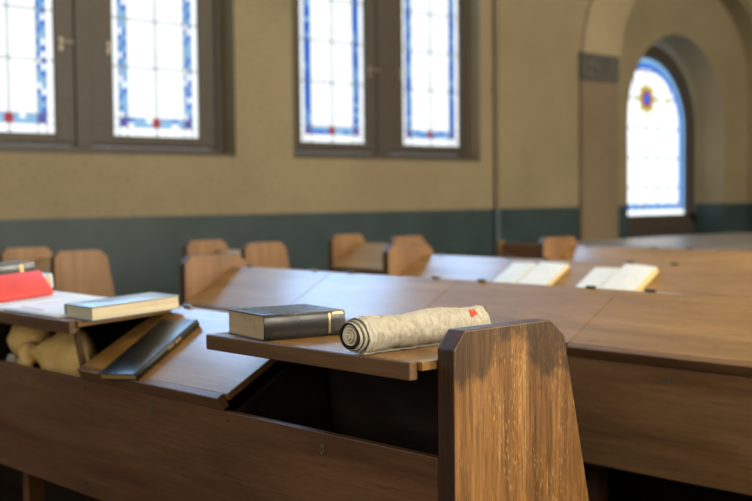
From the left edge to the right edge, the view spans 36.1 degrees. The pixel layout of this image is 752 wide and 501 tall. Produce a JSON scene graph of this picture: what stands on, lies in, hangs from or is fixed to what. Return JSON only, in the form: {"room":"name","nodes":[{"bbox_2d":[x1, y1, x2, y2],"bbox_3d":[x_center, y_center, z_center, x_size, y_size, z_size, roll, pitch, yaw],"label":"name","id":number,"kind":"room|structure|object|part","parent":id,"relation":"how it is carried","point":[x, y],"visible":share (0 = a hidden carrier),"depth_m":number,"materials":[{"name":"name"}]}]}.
{"room":"house of worship","nodes":[
{"label":"house of worship","id":0,"kind":"room"},
{"bbox_2d":[0,0,751,304],"bbox_3d":[-1.546,-1.765,8.543,19.500,5.200,0.300,-3,4,-43],"label":"wall","id":1,"kind":"structure","parent":0,"point":[141,211],"depth_m":9.28,"materials":[{"name":"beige paint"}]},
{"bbox_2d":[0,0,234,156],"bbox_3d":[-2.048,-2.163,8.027,2.395,2.985,0.230,-3,4,-43],"label":"window","id":2,"kind":"structure","parent":1,"relation":"in","point":[118,76],"depth_m":8.24,"materials":[{"name":"white glass"}]},
{"bbox_3d":[-2.478,-1.547,7.729,0.660,1.500,0.001,-3,4,-43],"label":"pane","id":3,"kind":"part","parent":2,"relation":"part of","materials":[{"name":"white glass"}]},
{"bbox_3d":[-2.482,-0.745,7.702,1.005,0.020,0.014,-3,4,-43],"label":"moulding","id":4,"kind":"part","parent":2,"relation":"part of","materials":[{"name":"brown paint"}]},
{"bbox_3d":[-2.517,-1.547,7.693,1.057,1.665,0.063,-3,4,-43],"label":"sash","id":5,"kind":"part","parent":2,"relation":"part of","materials":[{"name":"white glass"}]},
{"bbox_3d":[-2.141,-1.431,7.970,0.087,0.090,0.050,-3,4,-43],"label":"handle","id":6,"kind":"part","parent":2,"relation":"part of","materials":[{"name":"metal"}]},
{"bbox_3d":[-1.900,-1.445,8.207,0.024,0.090,0.030,-3,4,-43],"label":"handle","id":7,"kind":"part","parent":2,"relation":"part of","materials":[{"name":"metal"}]},
{"bbox_3d":[-1.998,-0.681,8.059,2.391,0.020,0.130,-3,4,-43],"label":"sill","id":8,"kind":"part","parent":2,"relation":"part of","materials":[{"name":"brown paint"}]},
{"bbox_3d":[-1.648,-1.594,8.501,1.062,1.665,0.063,-3,4,-43],"label":"sash","id":9,"kind":"part","parent":2,"relation":"part of","materials":[{"name":"white glass"}]},
{"bbox_3d":[-1.613,-0.791,8.510,1.010,0.020,0.014,-3,4,-43],"label":"moulding","id":10,"kind":"part","parent":2,"relation":"part of","materials":[{"name":"brown paint"}]},
{"bbox_3d":[-1.635,-1.592,8.513,0.735,1.500,0.001,-3,4,-43],"label":"pane","id":11,"kind":"part","parent":2,"relation":"part of","materials":[{"name":"white glass"}]},
{"bbox_2d":[292,0,478,161],"bbox_3d":[0.057,-2.276,9.984,2.227,2.985,0.230,-3,4,-43],"label":"window","id":12,"kind":"structure","parent":1,"relation":"in","point":[373,79],"depth_m":10.02,"materials":[{"name":"white glass"}]},
{"bbox_3d":[-0.376,-1.660,9.683,0.715,1.500,0.001,-3,4,-43],"label":"pane","id":13,"kind":"part","parent":12,"relation":"part of","materials":[{"name":"white glass"}]},
{"bbox_3d":[-0.378,-1.662,9.681,0.982,1.665,0.063,-3,4,-43],"label":"sash","id":14,"kind":"part","parent":12,"relation":"part of","materials":[{"name":"white glass"}]},
{"bbox_3d":[-0.344,-0.859,9.690,0.930,0.020,0.014,-3,4,-43],"label":"moulding","id":15,"kind":"part","parent":12,"relation":"part of","materials":[{"name":"brown paint"}]},
{"bbox_3d":[-0.019,-1.545,9.943,0.087,0.090,0.050,-3,4,-43],"label":"handle","id":16,"kind":"part","parent":12,"relation":"part of","materials":[{"name":"metal"}]},
{"bbox_3d":[0.106,-0.794,10.016,2.223,0.020,0.130,-3,4,-43],"label":"sill","id":17,"kind":"part","parent":12,"relation":"part of","materials":[{"name":"brown paint"}]},
{"bbox_3d":[0.222,-1.559,10.180,0.024,0.090,0.030,-3,4,-43],"label":"handle","id":18,"kind":"part","parent":12,"relation":"part of","materials":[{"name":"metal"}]},
{"bbox_3d":[0.429,-1.705,10.432,0.969,1.665,0.063,-3,4,-43],"label":"sash","id":19,"kind":"part","parent":12,"relation":"part of","materials":[{"name":"white glass"}]},
{"bbox_3d":[0.464,-0.903,10.441,0.917,0.020,0.014,-3,4,-43],"label":"moulding","id":20,"kind":"part","parent":12,"relation":"part of","materials":[{"name":"brown paint"}]},
{"bbox_3d":[0.489,-1.706,10.487,0.740,1.500,0.001,-3,4,-43],"label":"pane","id":21,"kind":"part","parent":12,"relation":"part of","materials":[{"name":"white glass"}]},
{"bbox_2d":[492,0,499,256],"bbox_3d":[1.125,-1.897,10.785,0.064,5.200,0.054,-3,4,-43],"label":"pipe","id":22,"kind":"object","parent":1,"relation":"attached to","point":[495,88],"visible":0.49,"depth_m":10.80,"materials":[{"name":"beige metal"}]},
{"bbox_2d":[579,80,617,240],"bbox_3d":[2.311,-0.551,11.946,0.620,2.380,0.045,-3,4,-43],"label":"pilaster","id":23,"kind":"object","parent":1,"relation":"attached to","point":[598,101],"visible":0.56,"depth_m":11.88,"materials":[{"name":"brown paint"}]},
{"bbox_2d":[578,52,618,82],"bbox_3d":[2.301,-1.881,11.880,0.630,0.278,0.055,-3,4,-43],"label":"capital","id":24,"kind":"object","parent":23,"relation":"on","point":[591,66],"visible":1,"depth_m":11.82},
{"bbox_2d":[580,0,751,64],"bbox_3d":[3.693,-2.844,13.149,4.410,1.660,0.046,-3,4,-43],"label":"arch","id":25,"kind":"object","parent":1,"relation":"attached to","point":[605,21],"visible":1,"depth_m":11.91,"materials":[{"name":"beige paint"}]},
{"bbox_2d":[618,0,747,238],"bbox_3d":[3.547,-2.061,13.777,4.900,5.200,0.530,-3,4,-43],"label":"wall","id":26,"kind":"structure","parent":0,"point":[701,36],"depth_m":14.09,"materials":[{"name":"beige paint"}]},
{"bbox_2d":[628,45,694,238],"bbox_3d":[3.227,-0.951,13.759,2.020,2.990,0.100,-3,4,-43],"label":"window","id":27,"kind":"structure","parent":26,"relation":"in","point":[661,148],"depth_m":13.94,"materials":[{"name":"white glass"}]},
{"bbox_3d":[3.216,-1.356,13.747,1.660,1.860,0.001,-3,4,-43],"label":"pane","id":28,"kind":"part","parent":27,"relation":"part of","materials":[{"name":"white glass"}]},
{"bbox_3d":[2.474,1.042,4.381,19.500,0.100,12.980,-3,4,-43],"label":"floor","id":29,"kind":"structure","parent":0,"visible":0},
{"bbox_2d":[0,246,114,296],"bbox_3d":[-1.585,0.463,6.300,0.721,0.961,0.640,-3,4,-43],"label":"desk","id":30,"kind":"object","parent":29,"relation":"on","point":[86,272],"visible":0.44,"depth_m":5.96,"materials":[{"name":"brown wood"}]},
{"bbox_3d":[-1.860,0.458,6.450,0.489,0.961,0.045,-3,4,-43],"label":"panel","id":31,"kind":"part","parent":30,"relation":"part of","materials":[{"name":"brown wood"}]},
{"bbox_3d":[-1.749,0.132,6.135,0.248,0.164,0.548,-3,4,-43],"label":"lid","id":32,"kind":"part","parent":30,"relation":"part of","materials":[{"name":"brown wood"}]},
{"bbox_3d":[-1.454,0.474,6.015,0.489,0.961,0.045,-3,4,-43],"label":"panel","id":33,"kind":"part","parent":30,"relation":"part of","materials":[{"name":"brown wood"}]},
{"bbox_2d":[183,239,289,268],"bbox_3d":[-0.714,0.416,7.110,0.721,0.961,0.640,-3,4,-43],"label":"desk","id":34,"kind":"object","parent":29,"relation":"on","point":[257,254],"visible":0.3,"depth_m":6.79,"materials":[{"name":"brown wood"}]},
{"bbox_3d":[-0.989,0.411,7.260,0.489,0.961,0.045,-3,4,-43],"label":"panel","id":35,"kind":"part","parent":34,"relation":"part of","materials":[{"name":"brown wood"}]},
{"bbox_3d":[-0.878,0.085,6.944,0.248,0.164,0.548,-3,4,-43],"label":"lid","id":36,"kind":"part","parent":34,"relation":"part of","materials":[{"name":"brown wood"}]},
{"bbox_3d":[-0.583,0.428,6.825,0.489,0.961,0.045,-3,4,-43],"label":"panel","id":37,"kind":"part","parent":34,"relation":"part of","materials":[{"name":"brown wood"}]},
{"bbox_2d":[0,290,588,500],"bbox_3d":[-0.583,0.581,3.550,0.861,0.961,2.954,-3,4,-43],"label":"desk","id":38,"kind":"object","parent":29,"relation":"on","point":[487,412],"visible":0.8,"depth_m":2.77,"materials":[{"name":"brown wood"}]},
{"bbox_3d":[-0.562,0.899,3.582,0.019,0.317,2.864,-3,4,-43],"label":"board","id":39,"kind":"part","parent":38,"relation":"part of","materials":[{"name":"brown wood"}]},
{"bbox_2d":[5,325,99,376],"bbox_3d":[-1.051,0.439,3.742,0.203,0.419,0.503,-3,4,-43],"label":"teddy bear","id":40,"kind":"object","parent":38,"relation":"on","point":[53,351],"visible":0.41,"depth_m":3.66,"materials":[{"name":"fabric"}]},
{"bbox_2d":[0,291,108,317],"bbox_3d":[-1.031,0.163,3.615,0.313,0.026,0.715,-3,4,-43],"label":"booklet","id":41,"kind":"object","parent":38,"relation":"on","point":[52,306],"visible":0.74,"depth_m":3.56,"materials":[{"name":"white paper"}]},
{"bbox_2d":[0,270,53,302],"bbox_3d":[-1.179,0.119,3.685,0.275,0.098,0.093,-3,4,-44],"label":"book","id":42,"kind":"object","parent":41,"relation":"on","point":[30,284],"visible":1,"depth_m":3.71,"materials":[{"name":"red paper"}]},
{"bbox_2d":[42,273,52,287],"bbox_3d":[-1.245,0.114,3.916,0.252,0.065,0.140,-3,4,-43],"label":"book","id":43,"kind":"object","parent":41,"relation":"on","point":[48,276],"visible":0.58,"depth_m":3.94,"materials":[{"name":"paper"}]},
{"bbox_2d":[0,260,35,274],"bbox_3d":[-1.296,0.069,3.881,0.262,0.057,0.130,-3,4,-43],"label":"book","id":44,"kind":"object","parent":43,"relation":"on","point":[17,266],"visible":0.7,"depth_m":3.88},
{"bbox_3d":[-0.999,0.177,3.605,0.313,0.035,0.853,-3,4,-43],"label":"lid","id":45,"kind":"part","parent":38,"relation":"part of","materials":[{"name":"brown wood"}]},
{"bbox_2d":[64,292,179,320],"bbox_3d":[-0.727,0.159,3.305,0.282,0.055,0.165,-3,4,-41],"label":"book","id":46,"kind":"object","parent":38,"relation":"on","point":[149,302],"visible":1,"depth_m":3.25,"materials":[{"name":"beige paper"}]},
{"bbox_2d":[99,319,199,380],"bbox_3d":[-0.616,0.269,3.143,0.153,0.153,0.247,1,3,36],"label":"book","id":47,"kind":"object","parent":38,"relation":"on","point":[147,351],"visible":1,"depth_m":3.12,"materials":[{"name":"black leather"}]},
{"bbox_3d":[-0.639,0.172,3.483,0.046,0.014,2.864,-3,4,-43],"label":"hinge rail","id":48,"kind":"part","parent":38,"relation":"part of","materials":[{"name":"brown wood"}]},
{"bbox_3d":[-0.489,0.261,3.094,0.282,0.164,0.695,-3,4,-43],"label":"lid","id":49,"kind":"part","parent":38,"relation":"part of","materials":[{"name":"brown wood"}]},
{"bbox_2d":[227,304,344,340],"bbox_3d":[-0.210,0.165,2.676,0.208,0.057,0.192,-2,3,-32],"label":"book","id":50,"kind":"object","parent":38,"relation":"on","point":[267,323],"visible":0.91,"depth_m":2.61,"materials":[{"name":"black leather"}]},
{"bbox_3d":[-0.033,0.207,2.566,0.313,0.018,0.692,-3,4,-43],"label":"lid","id":51,"kind":"part","parent":38,"relation":"part of","materials":[{"name":"brown wood"}]},
{"bbox_2d":[339,305,490,354],"bbox_3d":[0.088,0.163,2.435,0.401,0.077,0.082,-3,4,-44],"label":"roll","id":52,"kind":"object","parent":38,"relation":"on","point":[370,334],"visible":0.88,"depth_m":2.38,"materials":[{"name":"fabric"}]},
{"bbox_3d":[0.341,0.624,2.424,0.555,0.961,0.045,-3,4,-43],"label":"panel","id":53,"kind":"part","parent":38,"relation":"part of","materials":[{"name":"brown wood"}]},
{"bbox_2d":[328,234,425,274],"bbox_3d":[0.146,0.370,7.909,0.721,0.961,0.640,-3,4,-43],"label":"desk","id":54,"kind":"object","parent":29,"relation":"on","point":[347,252],"visible":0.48,"depth_m":7.82,"materials":[{"name":"brown wood"}]},
{"bbox_3d":[-0.129,0.365,8.059,0.489,0.961,0.045,-3,4,-43],"label":"panel","id":55,"kind":"part","parent":54,"relation":"part of","materials":[{"name":"brown wood"}]},
{"bbox_3d":[-0.018,0.039,7.744,0.248,0.164,0.548,-3,4,-43],"label":"lid","id":56,"kind":"part","parent":54,"relation":"part of","materials":[{"name":"brown wood"}]},
{"bbox_3d":[0.277,0.382,7.624,0.489,0.961,0.045,-3,4,-43],"label":"panel","id":57,"kind":"part","parent":54,"relation":"part of","materials":[{"name":"brown wood"}]},
{"bbox_2d":[180,253,751,500],"bbox_3d":[1.157,0.559,3.631,0.819,0.961,5.165,-3,4,-43],"label":"desk","id":58,"kind":"object","parent":29,"relation":"on","point":[661,382],"visible":0.44,"depth_m":3.57,"materials":[{"name":"brown wood"}]},
{"bbox_3d":[-0.670,0.494,5.427,0.555,0.961,0.045,-3,4,-43],"label":"panel","id":59,"kind":"part","parent":58,"relation":"part of","materials":[{"name":"brown wood"}]},
{"bbox_3d":[-0.521,0.170,5.048,0.282,0.164,0.693,-3,4,-43],"label":"lid","id":60,"kind":"part","parent":58,"relation":"part of","materials":[{"name":"brown wood"}]},
{"bbox_3d":[-0.036,0.189,4.526,0.282,0.164,0.728,-3,4,-43],"label":"lid","id":61,"kind":"part","parent":58,"relation":"part of","materials":[{"name":"brown wood"}]},
{"bbox_3d":[1.086,0.151,3.550,0.046,0.014,5.075,-3,4,-43],"label":"hinge rail","id":62,"kind":"part","parent":58,"relation":"part of","materials":[{"name":"brown wood"}]},
{"bbox_3d":[0.462,0.209,3.993,0.282,0.164,0.728,-3,4,-43],"label":"lid","id":63,"kind":"part","parent":58,"relation":"part of","materials":[{"name":"brown wood"}]},
{"bbox_3d":[0.959,0.229,3.458,0.282,0.164,0.728,-3,4,-43],"label":"lid","id":64,"kind":"part","parent":58,"relation":"part of","materials":[{"name":"brown wood"}]},
{"bbox_3d":[1.163,0.878,3.649,0.019,0.317,5.075,-3,4,-43],"label":"board","id":65,"kind":"part","parent":58,"relation":"part of","materials":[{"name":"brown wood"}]},
{"bbox_2d":[497,240,537,258],"bbox_3d":[1.298,0.352,9.016,0.440,0.869,0.580,-3,4,-43],"label":"bench","id":66,"kind":"object","parent":29,"relation":"on","point":[525,251],"visible":0.15,"depth_m":8.94,"materials":[{"name":"brown wood"}]},
{"bbox_3d":[1.114,0.345,9.213,0.440,0.869,0.040,-3,4,-43],"label":"panel","id":67,"kind":"part","parent":66,"relation":"part of","materials":[{"name":"brown wood"}]},
{"bbox_2d":[383,244,751,297],"bbox_3d":[2.091,0.508,4.513,0.819,0.961,5.185,-3,4,-43],"label":"desk","id":68,"kind":"object","parent":29,"relation":"on","point":[410,260],"visible":0.24,"depth_m":5.48,"materials":[{"name":"brown wood"}]},
{"bbox_3d":[0.257,0.443,6.316,0.555,0.961,0.045,-3,4,-43],"label":"panel","id":69,"kind":"part","parent":68,"relation":"part of","materials":[{"name":"brown wood"}]},
{"bbox_3d":[0.412,0.119,5.929,0.282,0.164,0.713,-3,4,-43],"label":"lid","id":70,"kind":"part","parent":68,"relation":"part of","materials":[{"name":"brown wood"}]},
{"bbox_2d":[492,262,569,284],"bbox_3d":[0.732,0.123,5.543,0.205,0.130,0.353,-3,4,-43],"label":"open book","id":71,"kind":"object","parent":68,"relation":"on","point":[544,273],"visible":0.62,"depth_m":5.52,"materials":[{"name":"white paper"}]},
{"bbox_3d":[0.904,0.139,5.401,0.282,0.164,0.728,-3,4,-43],"label":"lid","id":72,"kind":"part","parent":68,"relation":"part of","materials":[{"name":"brown wood"}]},
{"bbox_3d":[2.020,0.100,4.432,0.046,0.014,5.095,-3,4,-43],"label":"hinge rail","id":73,"kind":"part","parent":68,"relation":"part of","materials":[{"name":"brown wood"}]},
{"bbox_2d":[576,264,659,290],"bbox_3d":[1.065,0.134,5.174,0.211,0.140,0.348,-3,4,-43],"label":"open book","id":74,"kind":"object","parent":68,"relation":"on","point":[634,277],"visible":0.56,"depth_m":5.13,"materials":[{"name":"white paper"}]},
{"bbox_3d":[1.402,0.158,4.867,0.282,0.164,0.728,-3,4,-43],"label":"lid","id":75,"kind":"part","parent":68,"relation":"part of","materials":[{"name":"brown wood"}]},
{"bbox_2d":[538,236,751,267],"bbox_3d":[3.038,0.457,5.394,0.819,0.961,5.185,-3,4,-43],"label":"desk","id":76,"kind":"object","parent":29,"relation":"on","point":[564,247],"visible":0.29,"depth_m":6.71,"materials":[{"name":"brown wood"}]},
{"bbox_3d":[1.205,0.392,7.197,0.555,0.961,0.045,-3,4,-43],"label":"panel","id":77,"kind":"part","parent":76,"relation":"part of","materials":[{"name":"brown wood"}]},
{"bbox_3d":[1.360,0.068,6.810,0.282,0.164,0.713,-3,4,-43],"label":"lid","id":78,"kind":"part","parent":76,"relation":"part of","materials":[{"name":"brown wood"}]},
{"bbox_3d":[1.852,0.088,6.282,0.282,0.164,0.728,-3,4,-43],"label":"lid","id":79,"kind":"part","parent":76,"relation":"part of","materials":[{"name":"brown wood"}]},
{"bbox_2d":[577,233,751,250],"bbox_3d":[2.667,0.349,8.800,2.750,0.868,1.420,-3,4,-43],"label":"table","id":80,"kind":"object","parent":29,"relation":"on","point":[723,241],"visible":0.23,"depth_m":8.30,"materials":[{"name":"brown wood"}]}
]}

